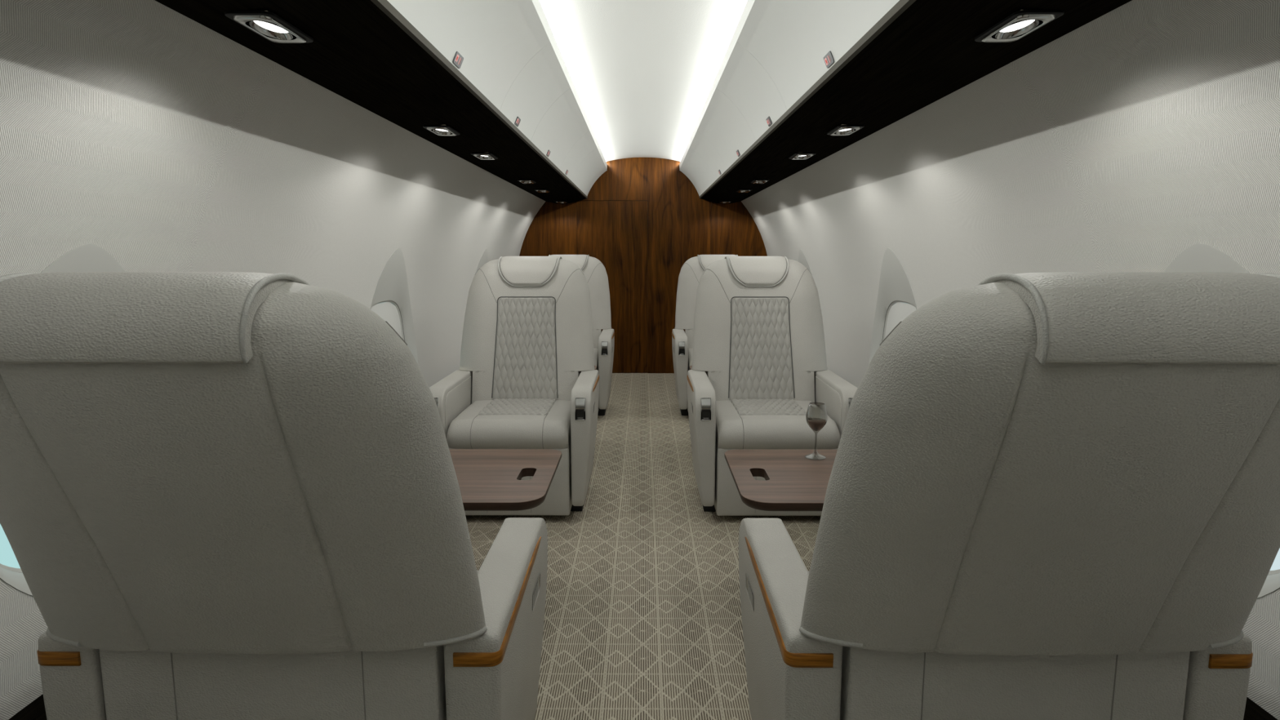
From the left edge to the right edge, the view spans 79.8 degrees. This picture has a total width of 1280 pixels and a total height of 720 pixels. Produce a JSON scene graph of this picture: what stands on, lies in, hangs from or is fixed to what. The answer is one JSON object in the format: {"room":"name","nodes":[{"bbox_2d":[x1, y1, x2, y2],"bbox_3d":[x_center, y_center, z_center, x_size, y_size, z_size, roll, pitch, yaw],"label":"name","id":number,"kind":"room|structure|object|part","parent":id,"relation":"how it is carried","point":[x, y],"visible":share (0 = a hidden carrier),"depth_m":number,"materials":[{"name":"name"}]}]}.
{"room":"aircraft cabin","nodes":[
{"label":"aircraft cabin","id":0,"kind":"room"},
{"bbox_2d":[0,0,545,719],"bbox_3d":[-1.039,-0.228,2.659,0.382,1.425,9.720,0,8,0],"label":"wall","id":1,"kind":"structure","parent":0,"point":[139,131],"depth_m":1.89,"materials":[{"name":"plastic"}]},
{"bbox_2d":[8,693,47,719],"bbox_3d":[-1.071,0.631,2.781,0.155,0.370,9.720,0,8,0],"label":"trim","id":2,"kind":"structure","parent":1,"relation":"attached to","point":[35,710],"depth_m":1.39,"materials":[{"name":"black wood"}]},
{"bbox_2d":[0,243,124,595],"bbox_3d":[-1.228,0.127,1.700,0.133,0.762,0.690,0,8,0],"label":"window","id":3,"kind":"structure","parent":1,"relation":"in","point":[89,257],"depth_m":1.62,"materials":[{"name":"grey"}]},
{"bbox_2d":[224,10,313,43],"bbox_3d":[-0.748,-0.673,1.554,0.094,0.013,0.208,0,8,0],"label":"recessed light","id":4,"kind":"object","parent":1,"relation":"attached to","point":[267,23],"visible":1,"depth_m":1.54,"materials":[{"name":"silver metal"}]},
{"bbox_2d":[155,0,585,204],"bbox_3d":[-0.734,-0.861,2.568,0.400,0.080,9.720,0,8,0],"label":"overhead panel","id":5,"kind":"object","parent":1,"relation":"attached to","point":[357,52],"depth_m":2.03,"materials":[{"name":"black plastic"}]},
{"bbox_2d":[386,0,550,110],"bbox_3d":[-0.463,-0.969,2.215,0.254,0.252,1.303,0,8,0],"label":"bin","id":6,"kind":"object","parent":5,"relation":"on","point":[490,42],"visible":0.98,"depth_m":2.31,"materials":[{"name":"grey paint"}]},
{"bbox_3d":[-0.521,-0.860,2.193,0.017,0.032,0.080,0,8,0],"label":"sign plate","id":7,"kind":"part","parent":6,"relation":"part of","materials":[{"name":"grey plastic"}]},
{"bbox_2d":[370,0,587,198],"bbox_3d":[-0.534,-0.881,2.564,0.014,0.019,9.720,0,8,0],"label":"trim","id":8,"kind":"structure","parent":5,"relation":"attached to","point":[384,6],"depth_m":2.16,"materials":[{"name":"grey"}]},
{"bbox_2d":[499,42,570,140],"bbox_3d":[-0.459,-1.117,3.260,0.254,0.252,0.803,0,8,0],"label":"bin","id":9,"kind":"object","parent":5,"relation":"on","point":[542,81],"visible":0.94,"depth_m":3.18,"materials":[{"name":"grey paint"}]},
{"bbox_3d":[-0.517,-1.008,3.233,0.017,0.032,0.080,0,8,0],"label":"sign plate","id":10,"kind":"part","parent":9,"relation":"part of","materials":[{"name":"grey plastic"}]},
{"bbox_2d":[530,88,589,169],"bbox_3d":[-0.454,-1.265,4.302,0.254,0.252,1.298,0,8,0],"label":"bin","id":11,"kind":"object","parent":5,"relation":"on","point":[563,124],"visible":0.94,"depth_m":4.16,"materials":[{"name":"grey paint"}]},
{"bbox_2d":[560,130,596,180],"bbox_3d":[-0.450,-1.412,5.344,0.254,0.252,0.803,0,8,0],"label":"bin","id":12,"kind":"object","parent":5,"relation":"on","point":[586,144],"visible":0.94,"depth_m":5.29,"materials":[{"name":"grey paint"}]},
{"bbox_2d":[571,147,605,193],"bbox_3d":[-0.446,-1.560,6.386,0.254,0.252,1.298,0,8,0],"label":"bin","id":13,"kind":"object","parent":5,"relation":"on","point":[593,163],"visible":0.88,"depth_m":6.29,"materials":[{"name":"grey paint"}]},
{"bbox_2d":[584,166,607,195],"bbox_3d":[-0.442,-1.675,7.193,0.254,0.252,0.328,0,8,0],"label":"bin","id":14,"kind":"object","parent":5,"relation":"on","point":[602,171],"visible":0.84,"depth_m":7.19,"materials":[{"name":"grey paint"}]},
{"bbox_2d":[370,248,417,364],"bbox_3d":[-1.219,-0.169,3.784,0.133,0.762,0.690,0,8,0],"label":"window","id":15,"kind":"structure","parent":1,"relation":"in","point":[392,286],"depth_m":3.89,"materials":[{"name":"grey plastic"}]},
{"bbox_2d":[370,302,402,337],"bbox_3d":[-1.268,-0.157,3.786,0.014,0.248,0.566,0,8,0],"label":"blind","id":16,"kind":"object","parent":15,"relation":"attached to","point":[391,312],"depth_m":3.92,"materials":[{"name":"white plastic"}]},
{"bbox_2d":[422,124,460,136],"bbox_3d":[-0.743,-0.860,2.871,0.094,0.013,0.208,0,8,0],"label":"recessed light","id":17,"kind":"object","parent":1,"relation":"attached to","point":[442,130],"visible":1,"depth_m":2.87,"materials":[{"name":"silver metal"}]},
{"bbox_2d":[475,248,488,273],"bbox_3d":[-1.210,-0.465,5.868,0.133,0.762,0.690,0,8,0],"label":"window","id":18,"kind":"structure","parent":1,"relation":"in","point":[484,259],"depth_m":5.81,"materials":[{"name":"grey plastic"}]},
{"bbox_2d":[471,152,497,159],"bbox_3d":[-0.739,-0.970,3.643,0.094,0.013,0.208,0,8,0],"label":"recessed light","id":19,"kind":"object","parent":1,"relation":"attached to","point":[482,156],"visible":1,"depth_m":3.62,"materials":[{"name":"silver metal"}]},
{"bbox_2d":[448,448,561,511],"bbox_3d":[-0.703,0.424,2.525,0.840,0.110,0.605,0,8,0],"label":"side table","id":20,"kind":"object","parent":1,"relation":"attached to","point":[488,479],"visible":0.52,"depth_m":2.48,"materials":[{"name":"brown wood"}]},
{"bbox_2d":[517,179,535,183],"bbox_3d":[-0.734,-1.157,4.960,0.094,0.013,0.208,0,8,0],"label":"recessed light","id":21,"kind":"object","parent":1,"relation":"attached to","point":[523,181],"visible":1,"depth_m":4.93,"materials":[{"name":"silver metal"}]},
{"bbox_2d":[534,189,550,192],"bbox_3d":[-0.731,-1.266,5.732,0.094,0.013,0.208,0,8,0],"label":"recessed light","id":22,"kind":"object","parent":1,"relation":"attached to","point":[537,190],"visible":1,"depth_m":5.68,"materials":[{"name":"silver metal"}]},
{"bbox_2d":[555,200,567,203],"bbox_3d":[-0.725,-1.452,7.039,0.094,0.013,0.208,0,8,0],"label":"recessed light","id":23,"kind":"object","parent":1,"relation":"attached to","point":[557,202],"visible":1,"depth_m":6.95,"materials":[{"name":"silver metal"}]},
{"bbox_2d":[465,373,821,719],"bbox_3d":[0.011,0.834,2.805,2.120,0.040,9.760,0,8,0],"label":"floor","id":24,"kind":"structure","parent":0,"point":[643,620],"depth_m":2.84,"materials":[{"name":"carpet"}]},
{"bbox_2d":[0,271,547,719],"bbox_3d":[-0.590,0.423,1.376,0.742,1.175,0.937,0,8,0],"label":"seat","id":25,"kind":"object","parent":24,"relation":"on","point":[224,495],"visible":1,"depth_m":1.02,"materials":[{"name":"leather"}]},
{"bbox_3d":[-0.923,0.434,1.452,0.075,0.030,0.496,0,8,0],"label":"wood trim","id":26,"kind":"part","parent":25,"relation":"part of","materials":[{"name":"brown wood"}]},
{"bbox_3d":[-0.912,0.649,1.550,0.090,0.520,0.620,0,8,0],"label":"armrest","id":27,"kind":"part","parent":25,"relation":"part of","materials":[{"name":"leather"}]},
{"bbox_3d":[-0.590,0.709,1.265,0.536,0.560,0.040,0,8,0],"label":"panel","id":28,"kind":"part","parent":25,"relation":"part of","materials":[{"name":"leather"}]},
{"bbox_3d":[-0.266,0.649,1.548,0.090,0.520,0.620,0,8,0],"label":"armrest","id":29,"kind":"part","parent":25,"relation":"part of","materials":[{"name":"leather"}]},
{"bbox_3d":[-0.256,0.435,1.450,0.075,0.030,0.496,0,8,0],"label":"wood trim","id":30,"kind":"part","parent":25,"relation":"part of","materials":[{"name":"brown wood"}]},
{"bbox_3d":[-0.220,0.491,1.627,0.003,0.040,0.118,0,8,0],"label":"button panel","id":31,"kind":"part","parent":25,"relation":"part of","materials":[{"name":"leather"}]},
{"bbox_2d":[429,256,599,515],"bbox_3d":[-0.579,0.084,3.766,0.742,1.175,0.937,0,8,0],"label":"seat","id":32,"kind":"object","parent":24,"relation":"on","point":[527,337],"visible":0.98,"depth_m":3.86,"materials":[{"name":"leather"}]},
{"bbox_3d":[-0.903,0.349,3.664,0.090,0.520,0.620,0,8,0],"label":"armrest","id":33,"kind":"part","parent":32,"relation":"part of","materials":[{"name":"leather"}]},
{"bbox_3d":[-0.857,0.359,3.648,0.005,0.485,0.515,0,8,0],"label":"panel","id":34,"kind":"part","parent":32,"relation":"part of","materials":[{"name":"leather"}]},
{"bbox_2d":[446,400,570,448],"bbox_3d":[-0.580,0.299,3.617,0.532,0.141,0.578,0,8,0],"label":"seat cushion","id":35,"kind":"object","parent":32,"relation":"on","point":[472,424],"depth_m":3.36,"materials":[{"name":"leather"}]},
{"bbox_3d":[-0.580,0.498,3.685,0.536,0.308,0.612,0,8,0],"label":"seat","id":36,"kind":"part","parent":32,"relation":"part of","materials":[{"name":"wood"}]},
{"bbox_3d":[-0.580,0.221,3.665,0.320,0.017,0.380,0,8,0],"label":"quilted seat panel","id":37,"kind":"part","parent":32,"relation":"part of","materials":[{"name":"leather"}]},
{"bbox_3d":[-0.579,-0.056,3.875,0.328,0.513,0.140,0,8,0],"label":"quilted panel","id":38,"kind":"part","parent":32,"relation":"part of","materials":[{"name":"leather"}]},
{"bbox_3d":[-0.578,-0.142,3.985,0.690,0.762,0.398,0,8,0],"label":"backrest","id":39,"kind":"part","parent":32,"relation":"part of","materials":[{"name":"leather"}]},
{"bbox_3d":[-0.260,0.191,3.334,0.039,0.045,0.019,0,8,0],"label":"lever","id":40,"kind":"part","parent":32,"relation":"part of","materials":[{"name":"silver metal"}]},
{"bbox_2d":[576,408,584,419],"bbox_3d":[-0.260,0.237,3.331,0.039,0.045,0.001,0,8,0],"label":"socket","id":41,"kind":"object","parent":32,"relation":"attached to","point":[580,412],"depth_m":3.33,"materials":[{"name":"black plastic"}]},
{"bbox_3d":[-0.257,0.349,3.662,0.090,0.520,0.620,0,8,0],"label":"armrest","id":42,"kind":"part","parent":32,"relation":"part of","materials":[{"name":"leather"}]},
{"bbox_3d":[-0.246,0.116,3.696,0.075,0.030,0.496,0,8,0],"label":"wood trim","id":43,"kind":"part","parent":32,"relation":"part of","materials":[{"name":"brown wood"}]},
{"bbox_2d":[548,254,614,415],"bbox_3d":[-0.571,-0.211,5.850,0.742,1.175,0.937,0,8,0],"label":"seat","id":44,"kind":"object","parent":24,"relation":"on","point":[595,273],"visible":0.12,"depth_m":5.96,"materials":[{"name":"leather"}]},
{"bbox_2d":[593,347,598,370],"bbox_3d":[-0.571,0.004,5.701,0.532,0.141,0.578,0,8,0],"label":"seat cushion","id":45,"kind":"object","parent":44,"relation":"on","point":[596,349],"depth_m":5.57,"materials":[{"name":"leather"}]},
{"bbox_3d":[-0.570,-0.438,6.069,0.690,0.762,0.398,0,8,0],"label":"backrest","id":46,"kind":"part","parent":44,"relation":"part of","materials":[{"name":"leather"}]},
{"bbox_2d":[601,348,607,355],"bbox_3d":[-0.251,-0.059,5.415,0.039,0.045,0.001,0,8,0],"label":"socket","id":47,"kind":"object","parent":44,"relation":"attached to","point":[604,351],"depth_m":5.41,"materials":[{"name":"black plastic"}]},
{"bbox_3d":[-0.251,-0.105,5.418,0.039,0.045,0.019,0,8,0],"label":"lever","id":48,"kind":"part","parent":44,"relation":"part of","materials":[{"name":"silver metal"}]},
{"bbox_3d":[-0.248,0.053,5.746,0.090,0.520,0.620,0,8,0],"label":"armrest","id":49,"kind":"part","parent":44,"relation":"part of","materials":[{"name":"leather"}]},
{"bbox_2d":[671,254,737,415],"bbox_3d":[0.619,-0.211,5.845,0.742,1.175,0.937,0,8,0],"label":"seat","id":50,"kind":"object","parent":24,"relation":"on","point":[691,271],"visible":0.12,"depth_m":5.96,"materials":[{"name":"leather"}]},
{"bbox_3d":[0.295,0.054,5.743,0.090,0.520,0.620,0,8,0],"label":"armrest","id":51,"kind":"part","parent":50,"relation":"part of","materials":[{"name":"leather"}]},
{"bbox_2d":[679,348,684,355],"bbox_3d":[0.296,-0.059,5.413,0.039,0.045,0.001,0,8,0],"label":"socket","id":52,"kind":"object","parent":50,"relation":"attached to","point":[682,351],"depth_m":5.41,"materials":[{"name":"black plastic"}]},
{"bbox_3d":[0.296,-0.104,5.415,0.039,0.045,0.019,0,8,0],"label":"lever","id":53,"kind":"part","parent":50,"relation":"part of","materials":[{"name":"silver metal"}]},
{"bbox_3d":[0.620,-0.437,6.064,0.690,0.762,0.398,0,8,0],"label":"backrest","id":54,"kind":"part","parent":50,"relation":"part of","materials":[{"name":"leather"}]},
{"bbox_2d":[688,348,692,370],"bbox_3d":[0.619,0.004,5.696,0.532,0.141,0.578,0,8,0],"label":"seat cushion","id":55,"kind":"object","parent":50,"relation":"on","point":[690,350],"depth_m":5.54,"materials":[{"name":"leather"}]},
{"bbox_2d":[686,256,857,515],"bbox_3d":[0.611,0.085,3.761,0.742,1.175,0.937,0,8,0],"label":"seat","id":56,"kind":"object","parent":24,"relation":"on","point":[758,335],"visible":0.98,"depth_m":3.85,"materials":[{"name":"leather"}]},
{"bbox_3d":[0.277,0.116,3.694,0.075,0.030,0.496,0,8,0],"label":"wood trim","id":57,"kind":"part","parent":56,"relation":"part of","materials":[{"name":"brown wood"}]},
{"bbox_3d":[0.287,0.349,3.659,0.090,0.520,0.620,0,8,0],"label":"armrest","id":58,"kind":"part","parent":56,"relation":"part of","materials":[{"name":"leather"}]},
{"bbox_3d":[0.287,0.191,3.331,0.039,0.045,0.019,0,8,0],"label":"lever","id":59,"kind":"part","parent":56,"relation":"part of","materials":[{"name":"silver metal"}]},
{"bbox_2d":[702,409,710,419],"bbox_3d":[0.287,0.237,3.329,0.039,0.045,0.001,0,8,0],"label":"socket","id":60,"kind":"object","parent":56,"relation":"attached to","point":[705,413],"depth_m":3.33,"materials":[{"name":"black plastic"}]},
{"bbox_3d":[0.333,0.359,3.643,0.005,0.485,0.515,0,8,0],"label":"panel","id":61,"kind":"part","parent":56,"relation":"part of","materials":[{"name":"leather"}]},
{"bbox_3d":[0.612,-0.141,3.980,0.690,0.762,0.398,0,8,0],"label":"backrest","id":62,"kind":"part","parent":56,"relation":"part of","materials":[{"name":"leather"}]},
{"bbox_3d":[0.611,-0.056,3.870,0.328,0.513,0.140,0,8,0],"label":"quilted panel","id":63,"kind":"part","parent":56,"relation":"part of","materials":[{"name":"leather"}]},
{"bbox_3d":[0.610,0.222,3.660,0.320,0.017,0.380,0,8,0],"label":"quilted seat panel","id":64,"kind":"part","parent":56,"relation":"part of","materials":[{"name":"leather"}]},
{"bbox_3d":[0.610,0.499,3.680,0.536,0.308,0.612,0,8,0],"label":"seat","id":65,"kind":"part","parent":56,"relation":"part of","materials":[{"name":"wood"}]},
{"bbox_2d":[715,400,839,448],"bbox_3d":[0.610,0.300,3.612,0.532,0.141,0.578,0,8,0],"label":"seat cushion","id":66,"kind":"object","parent":56,"relation":"on","point":[740,424],"depth_m":3.36,"materials":[{"name":"leather"}]},
{"bbox_3d":[0.887,0.360,3.640,0.005,0.485,0.515,0,8,0],"label":"panel","id":67,"kind":"part","parent":56,"relation":"part of","materials":[{"name":"leather"}]},
{"bbox_3d":[0.933,0.350,3.656,0.090,0.520,0.620,0,8,0],"label":"armrest","id":68,"kind":"part","parent":56,"relation":"part of","materials":[{"name":"leather"}]},
{"bbox_2d":[738,271,1279,719],"bbox_3d":[0.600,0.424,1.371,0.742,1.175,0.937,0,8,0],"label":"seat","id":69,"kind":"object","parent":24,"relation":"on","point":[1054,495],"visible":1,"depth_m":1.01,"materials":[{"name":"leather"}]},
{"bbox_3d":[0.233,0.492,1.625,0.003,0.040,0.118,0,8,0],"label":"button panel","id":70,"kind":"part","parent":69,"relation":"part of","materials":[{"name":"leather"}]},
{"bbox_3d":[0.267,0.435,1.448,0.075,0.030,0.496,0,8,0],"label":"wood trim","id":71,"kind":"part","parent":69,"relation":"part of","materials":[{"name":"brown wood"}]},
{"bbox_3d":[0.278,0.649,1.545,0.090,0.520,0.620,0,8,0],"label":"armrest","id":72,"kind":"part","parent":69,"relation":"part of","materials":[{"name":"leather"}]},
{"bbox_3d":[0.600,0.710,1.260,0.536,0.560,0.040,0,8,0],"label":"panel","id":73,"kind":"part","parent":69,"relation":"part of","materials":[{"name":"leather"}]},
{"bbox_3d":[0.924,0.650,1.543,0.090,0.520,0.620,0,8,0],"label":"armrest","id":74,"kind":"part","parent":69,"relation":"part of","materials":[{"name":"leather"}]},
{"bbox_3d":[0.934,0.435,1.445,0.075,0.030,0.496,0,8,0],"label":"wood trim","id":75,"kind":"part","parent":69,"relation":"part of","materials":[{"name":"brown wood"}]},
{"bbox_2d":[519,157,767,373],"bbox_3d":[0.032,-0.921,7.480,2.500,2.123,0.030,0,8,0],"label":"wall","id":76,"kind":"structure","parent":0,"point":[678,231],"depth_m":7.42,"materials":[{"name":"brown wood"}]},
{"bbox_2d":[577,200,647,373],"bbox_3d":[-0.268,-0.706,7.514,0.681,1.679,0.030,0,8,0],"label":"door","id":77,"kind":"structure","parent":76,"relation":"in","point":[614,233],"depth_m":7.46,"materials":[{"name":"brown wood"}]},
{"bbox_2d":[679,0,755,168],"bbox_3d":[0.371,-1.167,2.520,0.030,0.050,9.720,0,8,0],"label":"light strip","id":78,"kind":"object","parent":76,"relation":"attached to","point":[749,3],"depth_m":3.30,"materials":[{"name":"white plastic"}]},
{"bbox_2d":[698,0,915,198],"bbox_3d":[0.556,-0.881,2.559,0.014,0.019,9.720,0,8,0],"label":"trim","id":79,"kind":"structure","parent":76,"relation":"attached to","point":[901,6],"depth_m":2.17,"materials":[{"name":"grey"}]},
{"bbox_2d":[539,0,747,161],"bbox_3d":[0.011,-1.053,2.537,1.940,0.412,9.720,0,8,0],"label":"ceiling","id":80,"kind":"structure","parent":0,"point":[643,73],"depth_m":3.58,"materials":[{"name":"white fabric"}]},
{"bbox_2d":[532,0,607,168],"bbox_3d":[-0.349,-1.167,2.523,0.030,0.050,9.720,0,8,0],"label":"light strip","id":81,"kind":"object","parent":80,"relation":"attached to","point":[536,3],"depth_m":3.30,"materials":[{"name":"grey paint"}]},
{"bbox_2d":[741,0,1279,719],"bbox_3d":[1.062,-0.227,2.650,0.382,1.425,9.720,0,8,0],"label":"wall","id":82,"kind":"structure","parent":0,"point":[1147,132],"depth_m":1.93,"materials":[{"name":"plastic"}]},
{"bbox_2d":[719,200,731,203],"bbox_3d":[0.785,-1.451,7.033,0.094,0.013,0.208,0,8,0],"label":"recessed light","id":83,"kind":"object","parent":82,"relation":"attached to","point":[721,202],"visible":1,"depth_m":6.94,"materials":[{"name":"silver metal"}]},
{"bbox_2d":[736,189,751,192],"bbox_3d":[0.779,-1.265,5.726,0.094,0.013,0.208,0,8,0],"label":"recessed light","id":84,"kind":"object","parent":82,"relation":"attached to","point":[739,190],"visible":1,"depth_m":5.68,"materials":[{"name":"silver metal"}]},
{"bbox_2d":[751,179,768,183],"bbox_3d":[0.776,-1.156,4.954,0.094,0.013,0.208,0,8,0],"label":"recessed light","id":85,"kind":"object","parent":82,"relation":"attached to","point":[755,181],"visible":1,"depth_m":4.94,"materials":[{"name":"silver metal"}]},
{"bbox_2d":[788,152,816,159],"bbox_3d":[0.771,-0.969,3.637,0.094,0.013,0.208,0,8,0],"label":"recessed light","id":86,"kind":"object","parent":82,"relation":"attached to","point":[798,156],"visible":1,"depth_m":3.63,"materials":[{"name":"silver metal"}]},
{"bbox_2d":[798,248,811,273],"bbox_3d":[1.260,-0.463,5.858,0.133,0.762,0.690,0,8,0],"label":"window","id":87,"kind":"structure","parent":82,"relation":"in","point":[802,258],"depth_m":5.80,"materials":[{"name":"grey plastic"}]},
{"bbox_2d":[826,124,864,135],"bbox_3d":[0.767,-0.859,2.865,0.094,0.013,0.208,0,8,0],"label":"recessed light","id":88,"kind":"object","parent":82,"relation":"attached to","point":[842,130],"visible":1,"depth_m":2.85,"materials":[{"name":"silver metal"}]},
{"bbox_2d":[868,248,916,365],"bbox_3d":[1.251,-0.168,3.774,0.133,0.762,0.690,0,8,0],"label":"window","id":89,"kind":"structure","parent":82,"relation":"in","point":[895,288],"depth_m":3.88,"materials":[{"name":"grey plastic"}]},
{"bbox_2d":[884,302,916,338],"bbox_3d":[1.300,-0.156,3.775,0.014,0.248,0.566,0,8,0],"label":"blind","id":90,"kind":"object","parent":89,"relation":"attached to","point":[895,313],"depth_m":3.91,"materials":[{"name":"white plastic"}]},
{"bbox_2d":[701,0,1132,204],"bbox_3d":[0.756,-0.861,2.561,0.400,0.080,9.720,0,8,0],"label":"overhead panel","id":91,"kind":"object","parent":82,"relation":"attached to","point":[931,51],"depth_m":2.03,"materials":[{"name":"black plastic"}]},
{"bbox_2d":[679,166,702,195],"bbox_3d":[0.504,-1.674,7.189,0.254,0.252,0.328,0,8,0],"label":"bin","id":92,"kind":"object","parent":91,"relation":"on","point":[682,170],"visible":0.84,"depth_m":7.18,"materials":[{"name":"grey paint"}]},
{"bbox_2d":[680,147,715,193],"bbox_3d":[0.500,-1.560,6.382,0.254,0.252,1.298,0,8,0],"label":"bin","id":93,"kind":"object","parent":91,"relation":"on","point":[692,163],"visible":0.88,"depth_m":6.29,"materials":[{"name":"grey paint"}]},
{"bbox_2d":[689,130,726,180],"bbox_3d":[0.496,-1.412,5.340,0.254,0.252,0.803,0,8,0],"label":"bin","id":94,"kind":"object","parent":91,"relation":"on","point":[700,144],"visible":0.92,"depth_m":5.29,"materials":[{"name":"grey paint"}]},
{"bbox_2d":[697,87,755,169],"bbox_3d":[0.492,-1.264,4.298,0.254,0.252,1.298,0,8,0],"label":"bin","id":95,"kind":"object","parent":91,"relation":"on","point":[722,124],"visible":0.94,"depth_m":4.15,"materials":[{"name":"grey paint"}]},
{"bbox_2d":[716,41,786,140],"bbox_3d":[0.487,-1.116,3.256,0.254,0.252,0.803,0,8,0],"label":"bin","id":96,"kind":"object","parent":91,"relation":"on","point":[744,80],"visible":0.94,"depth_m":3.18,"materials":[{"name":"grey paint"}]},
{"bbox_3d":[0.545,-1.007,3.228,0.017,0.032,0.080,0,8,0],"label":"sign plate","id":97,"kind":"part","parent":96,"relation":"part of","materials":[{"name":"grey plastic"}]},
{"bbox_2d":[737,0,899,110],"bbox_3d":[0.483,-0.968,2.212,0.254,0.252,1.303,0,8,0],"label":"bin","id":98,"kind":"object","parent":91,"relation":"on","point":[796,42],"visible":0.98,"depth_m":2.31,"materials":[{"name":"grey paint"}]},
{"bbox_3d":[0.540,-0.859,2.189,0.017,0.032,0.080,0,8,0],"label":"sign plate","id":99,"kind":"part","parent":98,"relation":"part of","materials":[{"name":"grey plastic"}]},
{"bbox_2d":[974,9,1063,42],"bbox_3d":[0.762,-0.672,1.548,0.094,0.013,0.208,0,8,0],"label":"recessed light","id":100,"kind":"object","parent":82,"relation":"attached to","point":[1020,22],"visible":1,"depth_m":1.54,"materials":[{"name":"silver metal"}]},
{"bbox_2d":[1164,243,1279,598],"bbox_3d":[1.242,0.128,1.690,0.133,0.762,0.690,0,8,0],"label":"window","id":101,"kind":"structure","parent":82,"relation":"in","point":[1200,257],"depth_m":1.62,"materials":[{"name":"grey"}]},
{"bbox_2d":[1243,697,1277,719],"bbox_3d":[1.094,0.632,2.772,0.155,0.370,9.720,0,8,0],"label":"trim","id":102,"kind":"structure","parent":82,"relation":"attached to","point":[1253,711],"depth_m":1.39,"materials":[{"name":"brown wood"}]},
{"bbox_2d":[724,448,837,511],"bbox_3d":[0.723,0.425,2.519,0.840,0.110,0.605,0,8,0],"label":"side table","id":103,"kind":"object","parent":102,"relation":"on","point":[793,482],"visible":0.48,"depth_m":2.46,"materials":[{"name":"brown wood"}]},
{"bbox_2d":[804,402,827,460],"bbox_3d":[0.619,0.248,2.689,0.074,0.193,0.074,0,8,0],"label":"wine glass","id":104,"kind":"object","parent":103,"relation":"on","point":[815,424],"visible":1,"depth_m":2.67,"materials":[{"name":"clear glass"}]}
]}

